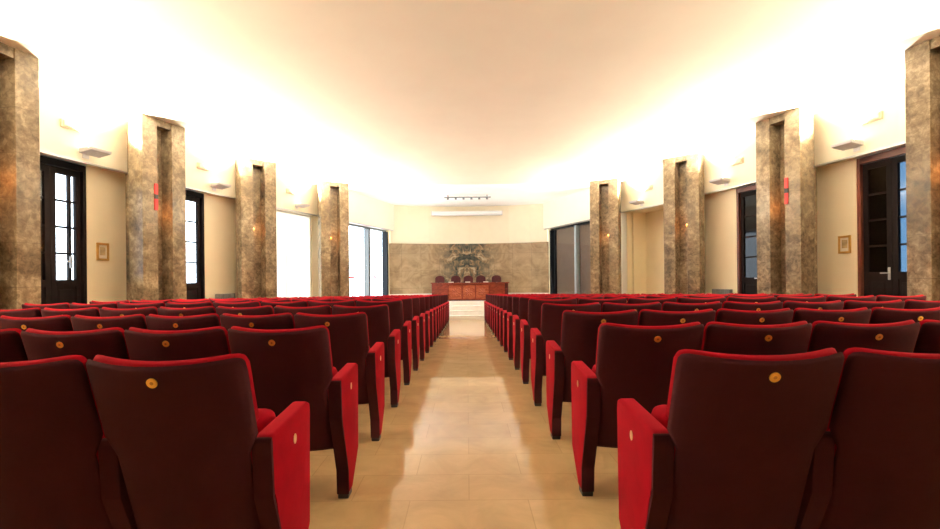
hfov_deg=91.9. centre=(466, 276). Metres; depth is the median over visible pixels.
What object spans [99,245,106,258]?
print
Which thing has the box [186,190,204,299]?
door
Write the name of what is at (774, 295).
seat
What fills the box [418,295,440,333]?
seat
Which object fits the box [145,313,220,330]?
seat
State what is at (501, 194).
ceiling
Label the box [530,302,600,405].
seat
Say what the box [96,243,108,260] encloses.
framed notice
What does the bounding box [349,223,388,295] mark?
window
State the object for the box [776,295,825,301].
seat
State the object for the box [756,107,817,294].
marble column
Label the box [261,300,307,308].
seat
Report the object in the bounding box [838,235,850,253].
framed notice
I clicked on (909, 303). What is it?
seat
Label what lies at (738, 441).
seat
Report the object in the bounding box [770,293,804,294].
seat
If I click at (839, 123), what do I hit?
wall
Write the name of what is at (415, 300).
seat
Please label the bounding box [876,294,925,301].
seat
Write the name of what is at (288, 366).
seat
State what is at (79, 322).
seat
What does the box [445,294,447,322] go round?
seat
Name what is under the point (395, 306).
seat
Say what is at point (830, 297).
seat
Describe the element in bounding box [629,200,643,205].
uplight
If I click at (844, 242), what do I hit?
picture
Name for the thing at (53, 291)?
door
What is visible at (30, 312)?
seat
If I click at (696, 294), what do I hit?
seat
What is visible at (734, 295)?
seat
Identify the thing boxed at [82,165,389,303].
wall
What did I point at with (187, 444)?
seat
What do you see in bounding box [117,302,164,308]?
seat
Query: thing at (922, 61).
marble column
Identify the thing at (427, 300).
seat
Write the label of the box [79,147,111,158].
uplight
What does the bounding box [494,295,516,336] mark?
seat
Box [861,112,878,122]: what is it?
diffuser
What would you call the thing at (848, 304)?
seat
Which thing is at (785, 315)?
seat
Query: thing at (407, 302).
seat
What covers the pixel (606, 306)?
seat
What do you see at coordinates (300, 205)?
uplight
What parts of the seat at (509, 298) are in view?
arm panel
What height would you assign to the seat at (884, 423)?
1.068 m
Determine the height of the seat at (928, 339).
1.068 m
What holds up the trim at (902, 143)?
attached to the wall at (839, 123)
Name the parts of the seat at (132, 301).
backrest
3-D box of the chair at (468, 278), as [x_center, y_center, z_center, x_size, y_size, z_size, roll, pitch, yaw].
[0.065,0.479,20.911,0.550,1.101,0.602,-1,0,0]
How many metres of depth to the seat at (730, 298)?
5.29 m
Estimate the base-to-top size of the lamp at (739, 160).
0.140 m
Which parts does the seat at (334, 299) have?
backrest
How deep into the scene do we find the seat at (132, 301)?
6.26 m
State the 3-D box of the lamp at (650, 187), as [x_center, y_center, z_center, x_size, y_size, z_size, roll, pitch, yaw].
[5.681,-2.790,14.287,0.075,0.140,0.340,-1,0,-20]
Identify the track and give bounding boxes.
[444,195,490,199]
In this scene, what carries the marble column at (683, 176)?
on the floor
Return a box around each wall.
[39,88,393,230]
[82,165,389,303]
[390,204,547,243]
[543,79,905,228]
[548,158,857,296]
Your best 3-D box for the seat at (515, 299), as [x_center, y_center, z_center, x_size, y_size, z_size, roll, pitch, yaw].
[1.013,0.834,7.472,0.660,1.068,0.601,-1,0,0]
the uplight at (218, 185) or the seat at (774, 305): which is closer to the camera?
the seat at (774, 305)
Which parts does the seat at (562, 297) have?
backrest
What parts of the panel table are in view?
panel, moulding, panel, panel, panel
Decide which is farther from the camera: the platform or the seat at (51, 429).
the platform
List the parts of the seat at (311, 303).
backrest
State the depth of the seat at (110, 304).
5.30 m
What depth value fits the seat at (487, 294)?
16.91 m
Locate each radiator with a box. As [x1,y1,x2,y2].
[215,293,234,298]
[712,289,732,293]
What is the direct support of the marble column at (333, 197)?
on the floor
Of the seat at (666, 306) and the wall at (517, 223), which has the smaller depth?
the seat at (666, 306)
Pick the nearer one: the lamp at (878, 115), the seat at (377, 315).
the seat at (377, 315)
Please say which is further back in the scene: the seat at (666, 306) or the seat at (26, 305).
the seat at (26, 305)
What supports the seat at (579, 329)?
on the floor
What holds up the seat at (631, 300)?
on the floor
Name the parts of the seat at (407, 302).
backrest, arm panel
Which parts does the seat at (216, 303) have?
backrest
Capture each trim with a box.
[40,150,392,230]
[544,141,905,229]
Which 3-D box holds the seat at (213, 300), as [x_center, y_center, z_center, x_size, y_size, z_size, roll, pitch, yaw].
[-3.288,0.841,6.517,0.590,1.068,0.601,-1,0,0]
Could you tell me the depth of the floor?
3.28 m
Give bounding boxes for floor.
[309,320,620,528]
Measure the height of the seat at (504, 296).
1.068 m
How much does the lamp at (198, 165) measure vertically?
0.140 m
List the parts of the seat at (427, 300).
arm panel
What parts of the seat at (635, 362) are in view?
arm panel, backrest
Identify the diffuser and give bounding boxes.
[63,120,80,130]
[199,163,208,169]
[731,158,740,164]
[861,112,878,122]
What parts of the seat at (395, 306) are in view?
backrest, arm panel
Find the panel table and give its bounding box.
[431,282,508,300]
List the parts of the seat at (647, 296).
backrest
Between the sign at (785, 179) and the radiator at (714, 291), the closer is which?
the sign at (785, 179)
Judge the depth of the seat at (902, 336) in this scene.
2.43 m
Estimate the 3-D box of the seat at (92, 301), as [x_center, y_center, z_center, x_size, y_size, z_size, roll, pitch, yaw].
[-4.968,0.857,6.517,0.590,1.068,0.601,-1,0,0]
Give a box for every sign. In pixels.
[154,183,157,209]
[784,177,787,203]
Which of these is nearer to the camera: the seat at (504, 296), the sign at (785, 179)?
the sign at (785, 179)
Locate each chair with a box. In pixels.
[435,276,444,282]
[451,276,460,281]
[464,275,472,281]
[476,275,485,281]
[492,275,500,281]
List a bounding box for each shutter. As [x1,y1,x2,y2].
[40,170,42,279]
[556,227,574,293]
[579,223,590,293]
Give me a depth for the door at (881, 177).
8.16 m
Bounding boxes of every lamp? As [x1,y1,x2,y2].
[60,118,80,131]
[196,162,208,170]
[286,188,294,194]
[644,185,652,190]
[731,157,743,165]
[861,111,882,124]
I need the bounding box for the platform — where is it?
[449,300,485,319]
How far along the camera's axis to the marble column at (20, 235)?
6.28 m
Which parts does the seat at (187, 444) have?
backrest, seat, arm panel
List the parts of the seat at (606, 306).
backrest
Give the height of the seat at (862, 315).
1.068 m
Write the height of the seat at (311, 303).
1.068 m
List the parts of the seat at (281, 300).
backrest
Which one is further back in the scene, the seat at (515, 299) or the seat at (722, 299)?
the seat at (515, 299)
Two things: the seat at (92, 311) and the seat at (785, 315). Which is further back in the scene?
the seat at (92, 311)
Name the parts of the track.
rail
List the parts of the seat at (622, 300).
backrest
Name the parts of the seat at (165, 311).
backrest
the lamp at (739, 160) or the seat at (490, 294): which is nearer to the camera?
the lamp at (739, 160)
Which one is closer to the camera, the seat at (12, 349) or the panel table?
the seat at (12, 349)
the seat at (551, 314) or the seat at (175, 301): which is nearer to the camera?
the seat at (551, 314)
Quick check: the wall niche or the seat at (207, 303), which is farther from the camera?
the wall niche
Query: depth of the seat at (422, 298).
8.34 m
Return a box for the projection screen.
[431,211,501,215]
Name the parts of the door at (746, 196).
pane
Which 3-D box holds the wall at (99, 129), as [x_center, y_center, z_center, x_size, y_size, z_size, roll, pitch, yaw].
[-6.275,-2.733,8.976,1.992,1.254,24.479,-1,0,9]
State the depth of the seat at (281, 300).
6.26 m
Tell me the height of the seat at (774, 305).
1.068 m
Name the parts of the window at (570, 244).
sash post, frame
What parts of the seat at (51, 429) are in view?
backrest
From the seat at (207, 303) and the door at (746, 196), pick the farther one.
the door at (746, 196)
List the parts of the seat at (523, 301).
arm panel, backrest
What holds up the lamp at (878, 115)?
attached to the wall at (839, 123)
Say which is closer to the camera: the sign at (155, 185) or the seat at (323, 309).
the seat at (323, 309)
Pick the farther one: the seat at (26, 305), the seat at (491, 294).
the seat at (491, 294)
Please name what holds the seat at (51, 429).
on the floor
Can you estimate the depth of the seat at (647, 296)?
6.26 m
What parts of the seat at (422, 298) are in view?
arm panel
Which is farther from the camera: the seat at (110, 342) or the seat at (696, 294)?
the seat at (696, 294)
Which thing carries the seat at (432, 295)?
on the floor
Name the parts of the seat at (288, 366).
backrest, seat, arm panel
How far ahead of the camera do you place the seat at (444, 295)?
15.97 m
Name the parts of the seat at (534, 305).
arm panel, backrest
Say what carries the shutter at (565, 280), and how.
attached to the window at (570, 244)
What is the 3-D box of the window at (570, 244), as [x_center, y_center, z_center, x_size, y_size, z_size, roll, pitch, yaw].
[4.551,-0.154,18.698,0.250,4.070,4.233,-1,0,-18]
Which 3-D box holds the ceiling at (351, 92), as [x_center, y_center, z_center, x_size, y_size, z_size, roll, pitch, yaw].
[-0.032,-3.350,6.175,16.400,0.300,19.150,-1,0,0]
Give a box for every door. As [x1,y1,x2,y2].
[40,155,86,303]
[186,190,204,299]
[736,184,756,293]
[857,146,906,296]
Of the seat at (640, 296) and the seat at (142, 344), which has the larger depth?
the seat at (640, 296)
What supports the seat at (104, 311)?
on the floor
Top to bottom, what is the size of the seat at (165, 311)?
1.068 m
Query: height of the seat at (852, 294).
1.068 m
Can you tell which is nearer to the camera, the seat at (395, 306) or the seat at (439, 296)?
the seat at (395, 306)
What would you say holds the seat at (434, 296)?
on the floor
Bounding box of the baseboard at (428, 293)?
[390,293,548,294]
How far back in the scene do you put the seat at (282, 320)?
3.38 m
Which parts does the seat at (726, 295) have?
backrest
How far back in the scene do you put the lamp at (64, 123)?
7.97 m
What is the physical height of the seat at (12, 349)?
1.068 m
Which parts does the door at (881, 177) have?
pane, handle, pane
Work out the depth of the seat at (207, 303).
5.29 m
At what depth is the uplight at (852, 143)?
8.23 m
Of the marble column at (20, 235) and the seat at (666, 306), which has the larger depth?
the marble column at (20, 235)
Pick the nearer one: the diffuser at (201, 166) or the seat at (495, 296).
the diffuser at (201, 166)
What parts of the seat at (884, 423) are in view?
backrest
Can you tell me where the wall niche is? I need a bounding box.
[632,206,663,293]
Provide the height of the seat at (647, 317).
1.068 m
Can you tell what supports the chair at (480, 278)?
on the platform
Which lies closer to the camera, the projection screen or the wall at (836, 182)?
the wall at (836, 182)
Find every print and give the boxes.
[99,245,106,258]
[840,238,847,250]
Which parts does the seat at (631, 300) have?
backrest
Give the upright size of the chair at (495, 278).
1.101 m
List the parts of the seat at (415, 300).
arm panel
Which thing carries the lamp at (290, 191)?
attached to the wall at (99, 129)
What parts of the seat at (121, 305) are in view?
backrest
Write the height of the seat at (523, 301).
1.068 m
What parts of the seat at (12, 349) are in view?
backrest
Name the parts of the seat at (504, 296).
arm panel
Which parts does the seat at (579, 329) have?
arm panel, backrest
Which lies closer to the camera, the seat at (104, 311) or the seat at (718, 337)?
the seat at (718, 337)
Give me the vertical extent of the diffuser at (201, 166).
0.100 m
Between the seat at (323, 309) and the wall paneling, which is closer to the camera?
the seat at (323, 309)
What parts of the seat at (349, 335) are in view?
backrest, arm panel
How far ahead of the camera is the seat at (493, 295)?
13.14 m
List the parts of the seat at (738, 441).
arm panel, seat, backrest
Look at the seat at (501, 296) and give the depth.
10.22 m
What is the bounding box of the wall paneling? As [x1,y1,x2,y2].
[389,242,548,293]
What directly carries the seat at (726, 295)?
on the floor
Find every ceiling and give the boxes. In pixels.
[0,0,939,185]
[349,183,589,206]
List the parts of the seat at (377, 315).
backrest, arm panel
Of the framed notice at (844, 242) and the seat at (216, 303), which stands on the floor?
the seat at (216, 303)
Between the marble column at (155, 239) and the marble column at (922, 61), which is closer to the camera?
the marble column at (922, 61)
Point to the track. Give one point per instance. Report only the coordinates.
(487, 196)
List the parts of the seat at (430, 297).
arm panel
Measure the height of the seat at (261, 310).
1.068 m
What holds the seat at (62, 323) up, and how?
on the floor
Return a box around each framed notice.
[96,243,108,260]
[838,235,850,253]
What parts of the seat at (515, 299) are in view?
arm panel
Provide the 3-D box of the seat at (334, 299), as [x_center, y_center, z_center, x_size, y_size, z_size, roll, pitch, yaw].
[-1.608,0.825,6.517,0.590,1.068,0.601,-1,0,0]
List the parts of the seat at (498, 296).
arm panel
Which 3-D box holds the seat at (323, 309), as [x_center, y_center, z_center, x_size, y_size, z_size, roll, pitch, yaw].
[-1.608,0.805,4.607,0.590,1.068,0.601,-1,0,0]
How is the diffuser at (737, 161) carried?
attached to the lamp at (739, 160)
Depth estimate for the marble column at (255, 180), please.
12.37 m
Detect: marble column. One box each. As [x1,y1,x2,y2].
[0,42,40,309]
[125,113,186,300]
[235,157,276,298]
[318,181,349,296]
[590,178,621,293]
[663,152,704,293]
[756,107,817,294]
[905,35,939,300]
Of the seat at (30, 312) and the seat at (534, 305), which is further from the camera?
the seat at (534, 305)
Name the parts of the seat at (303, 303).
backrest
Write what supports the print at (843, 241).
attached to the framed notice at (844, 242)
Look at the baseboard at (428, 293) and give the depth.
21.21 m
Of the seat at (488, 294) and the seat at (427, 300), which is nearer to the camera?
the seat at (427, 300)
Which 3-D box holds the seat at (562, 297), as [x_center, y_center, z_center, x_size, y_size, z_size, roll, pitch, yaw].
[1.620,0.795,6.517,0.617,1.068,0.601,-1,0,0]
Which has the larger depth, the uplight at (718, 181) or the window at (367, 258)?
the window at (367, 258)
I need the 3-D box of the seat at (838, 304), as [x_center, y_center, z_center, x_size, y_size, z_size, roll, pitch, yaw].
[3.375,0.758,4.607,0.617,1.068,0.601,-1,0,0]
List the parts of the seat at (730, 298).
backrest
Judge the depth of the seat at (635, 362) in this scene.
2.51 m
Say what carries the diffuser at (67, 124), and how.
attached to the lamp at (64, 123)
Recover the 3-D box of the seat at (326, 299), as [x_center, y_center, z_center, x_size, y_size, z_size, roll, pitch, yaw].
[-2.168,0.831,6.517,0.590,1.068,0.601,-1,0,0]
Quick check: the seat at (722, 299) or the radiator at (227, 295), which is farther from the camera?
the radiator at (227, 295)
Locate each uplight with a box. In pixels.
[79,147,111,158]
[211,182,230,190]
[295,203,309,208]
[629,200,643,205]
[709,177,729,185]
[830,139,863,151]
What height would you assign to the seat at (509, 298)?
1.068 m
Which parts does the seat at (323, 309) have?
backrest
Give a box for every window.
[276,209,310,297]
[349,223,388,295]
[549,221,590,293]
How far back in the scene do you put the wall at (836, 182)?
9.24 m
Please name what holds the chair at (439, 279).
on the platform
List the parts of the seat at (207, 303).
backrest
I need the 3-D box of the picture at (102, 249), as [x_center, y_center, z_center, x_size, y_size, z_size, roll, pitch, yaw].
[-7.064,-0.499,8.825,0.002,0.160,0.110,-1,0,10]
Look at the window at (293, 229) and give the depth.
14.77 m
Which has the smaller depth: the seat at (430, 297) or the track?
the seat at (430, 297)
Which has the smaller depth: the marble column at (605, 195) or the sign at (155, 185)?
the sign at (155, 185)
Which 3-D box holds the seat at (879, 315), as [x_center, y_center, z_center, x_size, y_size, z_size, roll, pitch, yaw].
[3.375,0.758,3.652,0.617,1.068,0.601,-1,0,0]
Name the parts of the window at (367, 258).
frame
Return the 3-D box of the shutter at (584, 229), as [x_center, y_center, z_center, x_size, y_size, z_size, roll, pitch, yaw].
[4.952,-0.630,17.718,0.020,2.984,1.993,-1,0,-18]
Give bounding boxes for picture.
[100,247,105,255]
[842,240,847,247]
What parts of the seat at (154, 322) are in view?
backrest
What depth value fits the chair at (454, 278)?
21.11 m
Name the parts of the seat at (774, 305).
backrest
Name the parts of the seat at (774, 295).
backrest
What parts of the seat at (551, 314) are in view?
arm panel, backrest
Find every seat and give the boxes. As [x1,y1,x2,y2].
[0,308,41,317]
[0,315,73,331]
[0,328,27,361]
[0,355,112,528]
[20,327,129,360]
[21,303,69,308]
[41,307,99,316]
[69,302,117,308]
[71,314,146,330]
[86,353,309,528]
[89,300,129,303]
[99,306,157,316]
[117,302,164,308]
[124,326,230,360]
[130,300,169,302]
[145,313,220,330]
[157,306,215,315]
[165,301,212,307]
[170,299,209,302]
[211,299,250,302]
[213,301,260,308]
[216,305,273,315]
[220,312,294,330]
[228,325,357,498]
[247,298,278,300]
[252,299,291,303]
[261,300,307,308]
[274,305,331,323]
[292,298,331,306]
[294,312,384,440]
[308,300,354,311]
[332,298,371,305]
[332,304,400,406]
[356,299,411,384]
[373,297,418,370]
[385,297,424,360]
[395,296,429,352]
[403,296,433,346]
[409,296,436,341]
[417,295,438,337]
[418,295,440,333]
[422,295,442,330]
[426,295,444,328]
[432,295,445,325]
[444,295,446,323]
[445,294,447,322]
[485,294,498,321]
[486,294,501,323]
[487,294,505,325]
[489,294,508,327]
[490,294,511,330]
[492,294,514,333]
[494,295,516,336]
[496,295,524,340]
[499,295,530,345]
[503,295,537,351]
[507,296,547,359]
[513,296,559,369]
[520,298,576,383]
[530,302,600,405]
[546,309,637,438]
[561,296,602,303]
[571,322,703,495]
[578,297,626,307]
[601,302,661,325]
[603,295,644,299]
[617,348,844,528]
[627,297,676,308]
[638,309,715,326]
[645,295,686,301]
[661,301,721,310]
[677,296,725,303]
[688,294,728,298]
[696,294,729,295]
[701,321,811,354]
[715,308,793,324]
[722,301,782,310]
[726,296,776,302]
[730,294,771,297]
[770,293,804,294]
[772,294,813,297]
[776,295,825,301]
[782,300,843,310]
[792,307,871,323]
[807,320,920,352]
[814,293,856,296]
[820,347,939,528]
[826,295,876,301]
[843,299,904,309]
[869,307,939,323]
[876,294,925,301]
[904,299,939,308]
[913,319,939,353]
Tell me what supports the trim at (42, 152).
attached to the wall at (99, 129)
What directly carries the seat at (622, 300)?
on the floor
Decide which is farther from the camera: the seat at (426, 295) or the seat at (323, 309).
the seat at (426, 295)
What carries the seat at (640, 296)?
on the floor
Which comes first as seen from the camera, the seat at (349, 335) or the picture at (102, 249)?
the seat at (349, 335)
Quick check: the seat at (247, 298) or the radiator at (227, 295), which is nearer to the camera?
the seat at (247, 298)

